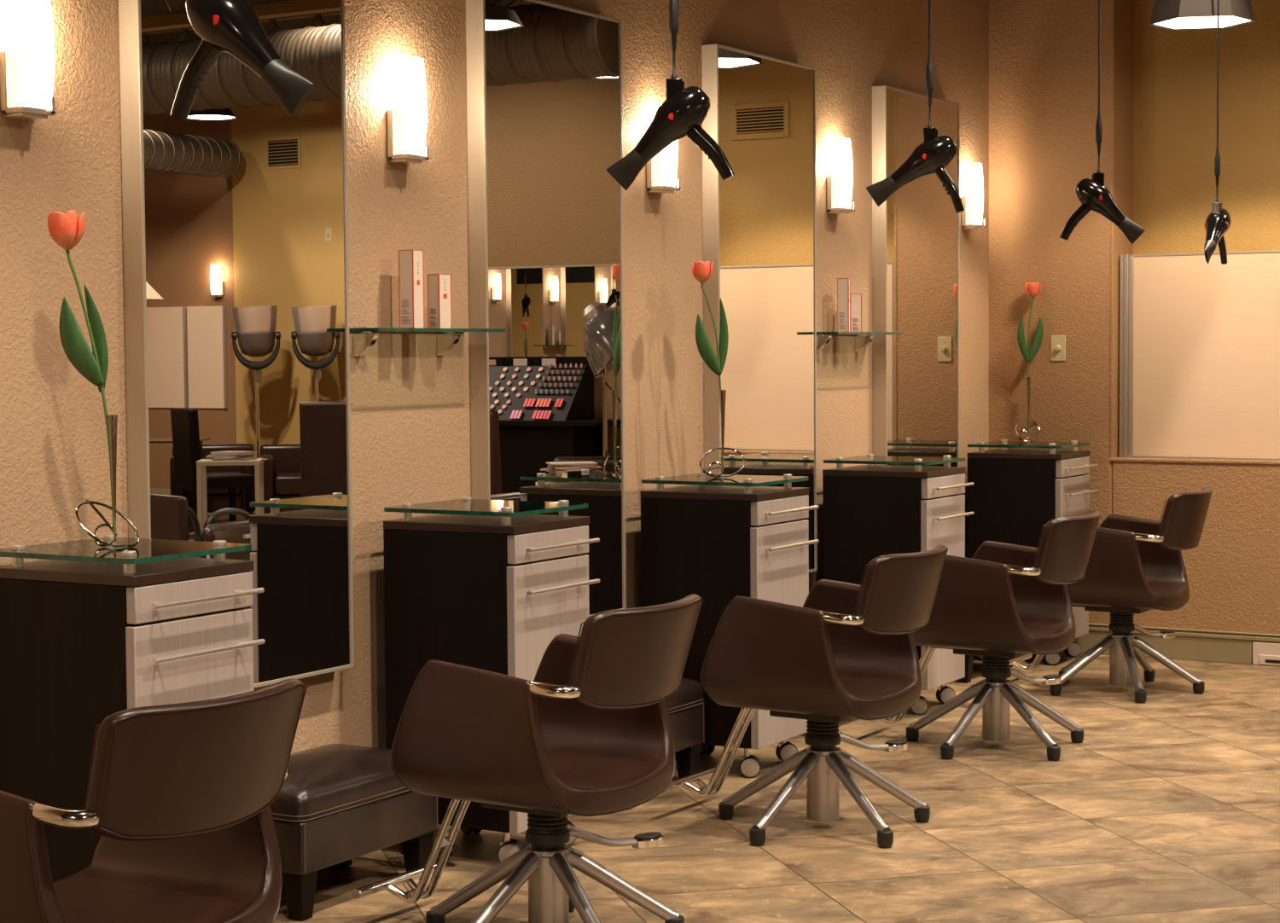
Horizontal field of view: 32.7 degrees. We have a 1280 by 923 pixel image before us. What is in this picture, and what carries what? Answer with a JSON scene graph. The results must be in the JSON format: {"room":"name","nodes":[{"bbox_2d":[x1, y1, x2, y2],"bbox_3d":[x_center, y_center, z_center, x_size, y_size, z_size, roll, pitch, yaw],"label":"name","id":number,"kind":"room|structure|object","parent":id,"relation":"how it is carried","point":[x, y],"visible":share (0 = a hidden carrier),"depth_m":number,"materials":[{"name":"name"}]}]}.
{"room":"salon","nodes":[
{"label":"salon","id":0,"kind":"room"},
{"bbox_2d":[0,0,989,826],"bbox_3d":[-3.261,-0.787,2.337,0.200,4.300,19.195,1,3,30],"label":"wall","id":1,"kind":"structure","parent":0,"point":[410,441],"depth_m":6.60,"materials":[{"name":"beige paint"}]},
{"bbox_2d":[0,0,55,120],"bbox_3d":[-1.441,-0.967,5.145,0.086,0.309,0.114,1,3,30],"label":"wall sconce","id":2,"kind":"object","parent":1,"relation":"attached to","point":[26,74],"visible":1,"depth_m":5.12,"materials":[{"name":"white glass"}]},
{"bbox_2d":[118,0,354,688],"bbox_3d":[-1.062,-0.403,5.833,0.067,2.024,0.828,1,3,30],"label":"wall mirror","id":3,"kind":"object","parent":1,"relation":"attached to","point":[235,220],"visible":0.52,"depth_m":5.81,"materials":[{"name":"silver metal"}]},
{"bbox_2d":[386,54,429,163],"bbox_3d":[-0.681,-1.038,6.437,0.086,0.309,0.114,1,3,30],"label":"wall sconce","id":4,"kind":"object","parent":1,"relation":"attached to","point":[406,128],"visible":1,"depth_m":6.41,"materials":[{"name":"white glass"}]},
{"bbox_2d":[349,326,505,356],"bbox_3d":[-0.642,-0.356,6.463,0.155,0.087,0.640,1,3,30],"label":"glass shelf","id":5,"kind":"object","parent":1,"relation":"attached to","point":[364,338],"visible":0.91,"depth_m":6.32,"materials":[{"name":"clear glass"}]},
{"bbox_2d":[398,250,424,328],"bbox_3d":[-0.671,-0.505,6.398,0.053,0.230,0.053,1,3,30],"label":"carton","id":6,"kind":"object","parent":5,"relation":"on","point":[410,262],"visible":0.92,"depth_m":6.38,"materials":[{"name":"beige cardboard"}]},
{"bbox_2d":[427,273,452,328],"bbox_3d":[-0.596,-0.477,6.491,0.051,0.162,0.051,2,4,42],"label":"carton","id":7,"kind":"object","parent":5,"relation":"on","point":[439,311],"visible":0.89,"depth_m":6.47,"materials":[{"name":"beige cardboard"}]},
{"bbox_2d":[465,0,625,616],"bbox_3d":[-0.295,-0.475,7.136,0.067,2.024,0.828,1,3,30],"label":"wall mirror","id":8,"kind":"object","parent":1,"relation":"attached to","point":[544,85],"visible":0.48,"depth_m":7.07,"materials":[{"name":"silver metal"}]},
{"bbox_2d":[645,103,680,193],"bbox_3d":[0.086,-1.110,7.741,0.086,0.309,0.114,1,3,30],"label":"wall sconce","id":9,"kind":"object","parent":1,"relation":"attached to","point":[661,169],"visible":0.62,"depth_m":7.71,"materials":[{"name":"white glass"}]},
{"bbox_2d":[701,43,817,572],"bbox_3d":[0.472,-0.547,8.440,0.067,2.024,0.828,1,3,30],"label":"wall mirror","id":10,"kind":"object","parent":1,"relation":"attached to","point":[759,223],"visible":0.63,"depth_m":8.37,"materials":[{"name":"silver metal"}]},
{"bbox_2d":[826,137,855,214],"bbox_3d":[0.834,-1.180,9.011,0.086,0.309,0.114,1,3,30],"label":"wall sconce","id":11,"kind":"object","parent":1,"relation":"attached to","point":[839,189],"visible":1,"depth_m":8.98,"materials":[{"name":"white glass"}]},
{"bbox_2d":[816,331,902,352],"bbox_3d":[0.892,-0.500,9.068,0.155,0.087,0.640,1,3,30],"label":"glass shelf","id":12,"kind":"object","parent":1,"relation":"attached to","point":[863,339],"visible":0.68,"depth_m":9.06,"materials":[{"name":"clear glass"}]},
{"bbox_2d":[837,278,850,331],"bbox_3d":[0.839,-0.644,8.979,0.048,0.222,0.048,0,3,13],"label":"carton","id":13,"kind":"object","parent":12,"relation":"on","point":[843,284],"visible":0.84,"depth_m":8.96,"materials":[{"name":"beige cardboard"}]},
{"bbox_2d":[849,293,861,331],"bbox_3d":[0.896,-0.617,9.063,0.048,0.160,0.048,0,3,-1],"label":"carton","id":14,"kind":"object","parent":12,"relation":"on","point":[855,299],"visible":0.84,"depth_m":9.04,"materials":[{"name":"beige cardboard"}]},
{"bbox_2d":[872,85,959,494],"bbox_3d":[1.240,-0.619,9.743,0.067,2.024,0.828,1,3,30],"label":"wall mirror","id":15,"kind":"object","parent":1,"relation":"attached to","point":[916,229],"visible":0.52,"depth_m":9.62,"materials":[{"name":"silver metal"}]},
{"bbox_2d":[961,162,985,229],"bbox_3d":[1.576,-1.250,10.272,0.086,0.309,0.114,1,3,30],"label":"wall sconce","id":16,"kind":"object","parent":1,"relation":"attached to","point":[972,215],"visible":0.99,"depth_m":10.24,"materials":[{"name":"white glass"}]},
{"bbox_2d":[273,651,1279,922],"bbox_3d":[3.852,1.382,1.991,12.900,0.100,25.600,1,3,30],"label":"floor","id":17,"kind":"structure","parent":0,"point":[1166,809],"depth_m":6.54,"materials":[{"name":"tile"}]},
{"bbox_2d":[0,535,265,883],"bbox_3d":[-1.185,0.700,5.075,0.503,1.022,0.408,1,3,30],"label":"base cabinet","id":18,"kind":"object","parent":17,"relation":"on","point":[90,632],"visible":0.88,"depth_m":4.92,"materials":[{"name":"brown laminate"}]},
{"bbox_2d":[75,414,139,548],"bbox_3d":[-1.236,0.046,5.048,0.136,0.306,0.107,0,3,0],"label":"bud vase","id":19,"kind":"object","parent":18,"relation":"on","point":[112,419],"visible":1,"depth_m":5.05,"materials":[{"name":"silver metal"}]},
{"bbox_2d":[47,209,116,534],"bbox_3d":[-1.293,-0.205,5.045,0.145,0.750,0.085,0,3,0],"label":"tulip","id":20,"kind":"object","parent":19,"relation":"in","point":[66,230],"visible":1,"depth_m":5.03,"materials":[{"name":"green plant"}]},
{"bbox_2d":[0,679,307,922],"bbox_3d":[-1.061,0.830,4.045,0.870,0.865,0.653,1,3,27],"label":"chair","id":21,"kind":"object","parent":17,"relation":"on","point":[180,796],"visible":1,"depth_m":3.82,"materials":[{"name":"brown leather"}]},
{"bbox_2d":[270,744,438,921],"bbox_3d":[-0.866,0.976,5.907,0.369,0.380,0.609,1,3,30],"label":"leather ottoman","id":22,"kind":"object","parent":17,"relation":"on","point":[336,805],"visible":0.59,"depth_m":5.74,"materials":[{"name":"brown leather"}]},
{"bbox_2d":[270,744,410,822],"bbox_3d":[-0.867,0.846,5.900,0.366,0.118,0.606,1,3,30],"label":"cushion","id":23,"kind":"object","parent":22,"relation":"on","point":[332,782],"depth_m":5.75,"materials":[{"name":"black leather"}]},
{"bbox_2d":[395,841,458,862],"bbox_3d":[-0.613,1.114,6.216,0.214,0.067,0.122,1,3,30],"label":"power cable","id":24,"kind":"object","parent":17,"relation":"on","point":[398,846],"visible":0.16,"depth_m":6.18,"materials":[{"name":"black rubber"}]},
{"bbox_2d":[383,496,599,862],"bbox_3d":[-0.425,0.628,6.365,0.503,1.022,0.408,1,3,30],"label":"base cabinet","id":25,"kind":"object","parent":17,"relation":"on","point":[483,584],"visible":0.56,"depth_m":6.20,"materials":[{"name":"brown laminate"}]},
{"bbox_2d":[351,593,703,922],"bbox_3d":[-0.291,0.756,5.372,0.869,0.865,0.653,1,3,26],"label":"chair","id":26,"kind":"object","parent":17,"relation":"on","point":[591,735],"visible":1,"depth_m":5.20,"materials":[{"name":"brown leather"}]},
{"bbox_2d":[665,678,704,778],"bbox_3d":[-0.085,0.903,7.233,0.369,0.380,0.609,1,3,30],"label":"leather ottoman","id":27,"kind":"object","parent":17,"relation":"on","point":[685,706],"visible":0.14,"depth_m":7.32,"materials":[{"name":"brown leather"}]},
{"bbox_2d":[665,678,703,714],"bbox_3d":[-0.086,0.772,7.226,0.366,0.118,0.606,1,3,30],"label":"cushion","id":28,"kind":"object","parent":27,"relation":"on","point":[688,699],"depth_m":7.29,"materials":[{"name":"black leather"}]},
{"bbox_2d":[640,471,819,778],"bbox_3d":[0.318,0.559,7.629,0.503,1.022,0.408,1,3,30],"label":"base cabinet","id":29,"kind":"object","parent":17,"relation":"on","point":[717,540],"visible":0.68,"depth_m":7.46,"materials":[{"name":"brown laminate"}]},
{"bbox_2d":[699,389,744,477],"bbox_3d":[0.289,-0.098,7.653,0.162,0.306,0.072,0,3,0],"label":"bud vase","id":30,"kind":"object","parent":29,"relation":"on","point":[722,392],"visible":1,"depth_m":7.65,"materials":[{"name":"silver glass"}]},
{"bbox_2d":[692,261,728,469],"bbox_3d":[0.247,-0.337,7.638,0.126,0.728,0.074,0,3,0],"label":"tulip","id":31,"kind":"object","parent":30,"relation":"in","point":[702,271],"visible":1,"depth_m":7.63,"materials":[{"name":"green plant"}]},
{"bbox_2d":[663,544,948,848],"bbox_3d":[0.493,0.685,6.667,0.869,0.865,0.653,1,3,26],"label":"chair","id":32,"kind":"object","parent":17,"relation":"on","point":[850,652],"visible":1,"depth_m":6.49,"materials":[{"name":"brown leather"}]},
{"bbox_2d":[822,453,974,715],"bbox_3d":[1.055,0.490,8.881,0.503,1.022,0.408,1,3,30],"label":"base cabinet","id":33,"kind":"object","parent":17,"relation":"on","point":[870,511],"visible":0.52,"depth_m":8.74,"materials":[{"name":"brown laminate"}]},
{"bbox_2d":[856,510,1100,761],"bbox_3d":[1.240,0.612,7.995,0.867,0.865,0.654,1,3,25],"label":"chair","id":34,"kind":"object","parent":17,"relation":"on","point":[1003,602],"visible":0.84,"depth_m":7.79,"materials":[{"name":"brown leather"}]},
{"bbox_2d":[957,654,1012,683],"bbox_3d":[1.430,0.761,9.806,0.369,0.380,0.609,1,3,30],"label":"leather ottoman","id":35,"kind":"object","parent":17,"relation":"on","point":[968,659],"visible":0.07,"depth_m":9.50,"materials":[{"name":"brown leather"}]},
{"bbox_2d":[967,439,1098,665],"bbox_3d":[1.840,0.416,10.214,0.503,1.022,0.408,1,3,30],"label":"base cabinet","id":36,"kind":"object","parent":17,"relation":"on","point":[1015,493],"visible":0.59,"depth_m":10.06,"materials":[{"name":"brown laminate"}]},
{"bbox_2d":[1015,377,1040,442],"bbox_3d":[1.855,-0.250,10.422,0.160,0.307,0.068,-2,4,-36],"label":"bud vase","id":37,"kind":"object","parent":36,"relation":"on","point":[1028,379],"visible":1,"depth_m":10.41,"materials":[{"name":"clear glass"}]},
{"bbox_2d":[1017,282,1043,435],"bbox_3d":[1.865,-0.491,10.410,0.084,0.730,0.098,2,4,43],"label":"tulip","id":38,"kind":"object","parent":37,"relation":"in","point":[1032,289],"visible":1,"depth_m":10.40,"materials":[{"name":"green plant"}]},
{"bbox_2d":[1008,487,1212,703],"bbox_3d":[2.003,0.540,9.295,0.865,0.865,0.643,1,3,31],"label":"chair","id":39,"kind":"object","parent":17,"relation":"on","point":[1136,565],"visible":0.88,"depth_m":9.08,"materials":[{"name":"brown leather"}]},
{"bbox_2d":[989,0,1279,663],"bbox_3d":[2.549,-0.685,10.308,2.150,3.200,0.405,1,3,30],"label":"wall","id":40,"kind":"structure","parent":0,"point":[1044,54],"depth_m":10.35,"materials":[{"name":"brown paint"}]},
{"bbox_2d":[1050,335,1065,360],"bbox_3d":[1.991,-0.540,10.395,0.074,0.122,0.024,1,3,30],"label":"light switch","id":41,"kind":"object","parent":40,"relation":"attached to","point":[1057,342],"visible":1,"depth_m":10.40,"materials":[{"name":"beige plastic"}]},
{"bbox_2d":[1062,622,1279,664],"bbox_3d":[2.590,0.854,10.122,2.070,0.146,0.020,1,3,30],"label":"baseboard","id":42,"kind":"structure","parent":40,"relation":"attached to","point":[1189,644],"depth_m":10.12,"materials":[{"name":"beige paint"}]},
{"bbox_2d":[1109,0,1279,465],"bbox_3d":[2.794,-1.126,9.912,1.345,2.282,0.026,1,3,30],"label":"trim","id":43,"kind":"structure","parent":40,"relation":"attached to","point":[1112,458],"depth_m":10.23,"materials":[{"name":"brown paint"}]},
{"bbox_2d":[1118,254,1279,460],"bbox_3d":[2.858,-0.488,10.027,1.325,0.963,0.055,1,3,30],"label":"window","id":44,"kind":"structure","parent":40,"relation":"in","point":[1125,406],"depth_m":10.33,"materials":[{"name":"grey metal"}]},
{"bbox_2d":[1133,250,1279,458],"bbox_3d":[2.884,-0.492,10.027,1.260,0.952,0.016,1,3,30],"label":"window shade","id":45,"kind":"object","parent":44,"relation":"attached to","point":[1207,336],"visible":1,"depth_m":10.17,"materials":[{"name":"fabric"}]},
{"bbox_2d":[1252,641,1279,666],"bbox_3d":[2.946,0.882,9.909,0.320,0.106,0.028,1,3,30],"label":"air vent","id":46,"kind":"object","parent":40,"relation":"attached to","point":[1264,654],"visible":1,"depth_m":9.95,"materials":[{"name":"beige"}]},
{"bbox_2d":[1258,654,1279,666],"bbox_3d":[2.942,0.908,9.903,0.260,0.046,0.008,1,3,30],"label":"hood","id":47,"kind":"object","parent":46,"relation":"attached to","point":[1264,660],"depth_m":9.94,"materials":[{"name":"beige"}]},
{"bbox_2d":[1132,0,1279,458],"bbox_3d":[2.978,-0.684,10.232,1.333,3.200,0.100,1,3,30],"label":"wall","id":48,"kind":"structure","parent":0,"point":[1175,72],"depth_m":10.30,"materials":[{"name":"yellow paint"}]},
{"bbox_3d":[3.820,-3.013,1.767,12.900,0.100,25.600,1,3,30],"label":"ceiling","id":49,"kind":"structure","parent":0,"visible":0},
{"bbox_2d":[170,0,313,121],"bbox_3d":[-0.736,-1.828,3.911,0.338,2.419,0.118,1,3,31],"label":"hair dryer","id":50,"kind":"object","parent":49,"relation":"hanging from","point":[234,28],"visible":1,"depth_m":3.93,"materials":[{"name":"black plastic"}]},
{"bbox_2d":[193,70,208,88],"bbox_3d":[-0.811,-0.707,4.019,0.032,0.035,0.013,1,3,31],"label":"switch","id":51,"kind":"object","parent":50,"relation":"attached to","point":[199,76],"depth_m":4.01,"materials":[{"name":"black plastic"}]},
{"bbox_2d":[605,0,734,190],"bbox_3d":[0.070,-1.912,5.555,0.336,2.429,0.117,0,3,3],"label":"hair dryer","id":52,"kind":"object","parent":49,"relation":"hanging from","point":[683,111],"visible":1,"depth_m":5.59,"materials":[{"name":"black plastic"}]},
{"bbox_2d":[865,0,964,213],"bbox_3d":[0.892,-2.010,7.081,0.324,2.400,0.116,0,3,9],"label":"hair dryer","id":53,"kind":"object","parent":49,"relation":"hanging from","point":[935,153],"visible":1,"depth_m":7.10,"materials":[{"name":"black plastic"}]},
{"bbox_2d":[1059,0,1146,244],"bbox_3d":[1.833,-2.079,8.623,0.339,2.433,0.118,0,3,12],"label":"hair dryer","id":54,"kind":"object","parent":49,"relation":"hanging from","point":[1092,194],"visible":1,"depth_m":8.65,"materials":[{"name":"black plastic"}]},
{"bbox_2d":[1149,0,1255,30],"bbox_3d":[2.390,-2.600,9.253,0.436,1.465,0.378,0,3,10],"label":"pendant lamp","id":55,"kind":"object","parent":49,"relation":"hanging from","point":[1170,14],"visible":1,"depth_m":9.20,"materials":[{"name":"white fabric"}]},
{"bbox_2d":[1155,16,1249,29],"bbox_3d":[2.396,-1.877,9.290,0.406,0.007,0.351,0,3,10],"label":"diffuser","id":56,"kind":"object","parent":55,"relation":"attached to","point":[1166,22],"depth_m":9.29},
{"bbox_2d":[1204,0,1231,264],"bbox_3d":[2.390,-2.070,9.023,0.110,2.501,0.316,1,3,30],"label":"hair dryer","id":57,"kind":"object","parent":49,"relation":"hanging from","point":[1218,223],"visible":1,"depth_m":9.07,"materials":[{"name":"black plastic"}]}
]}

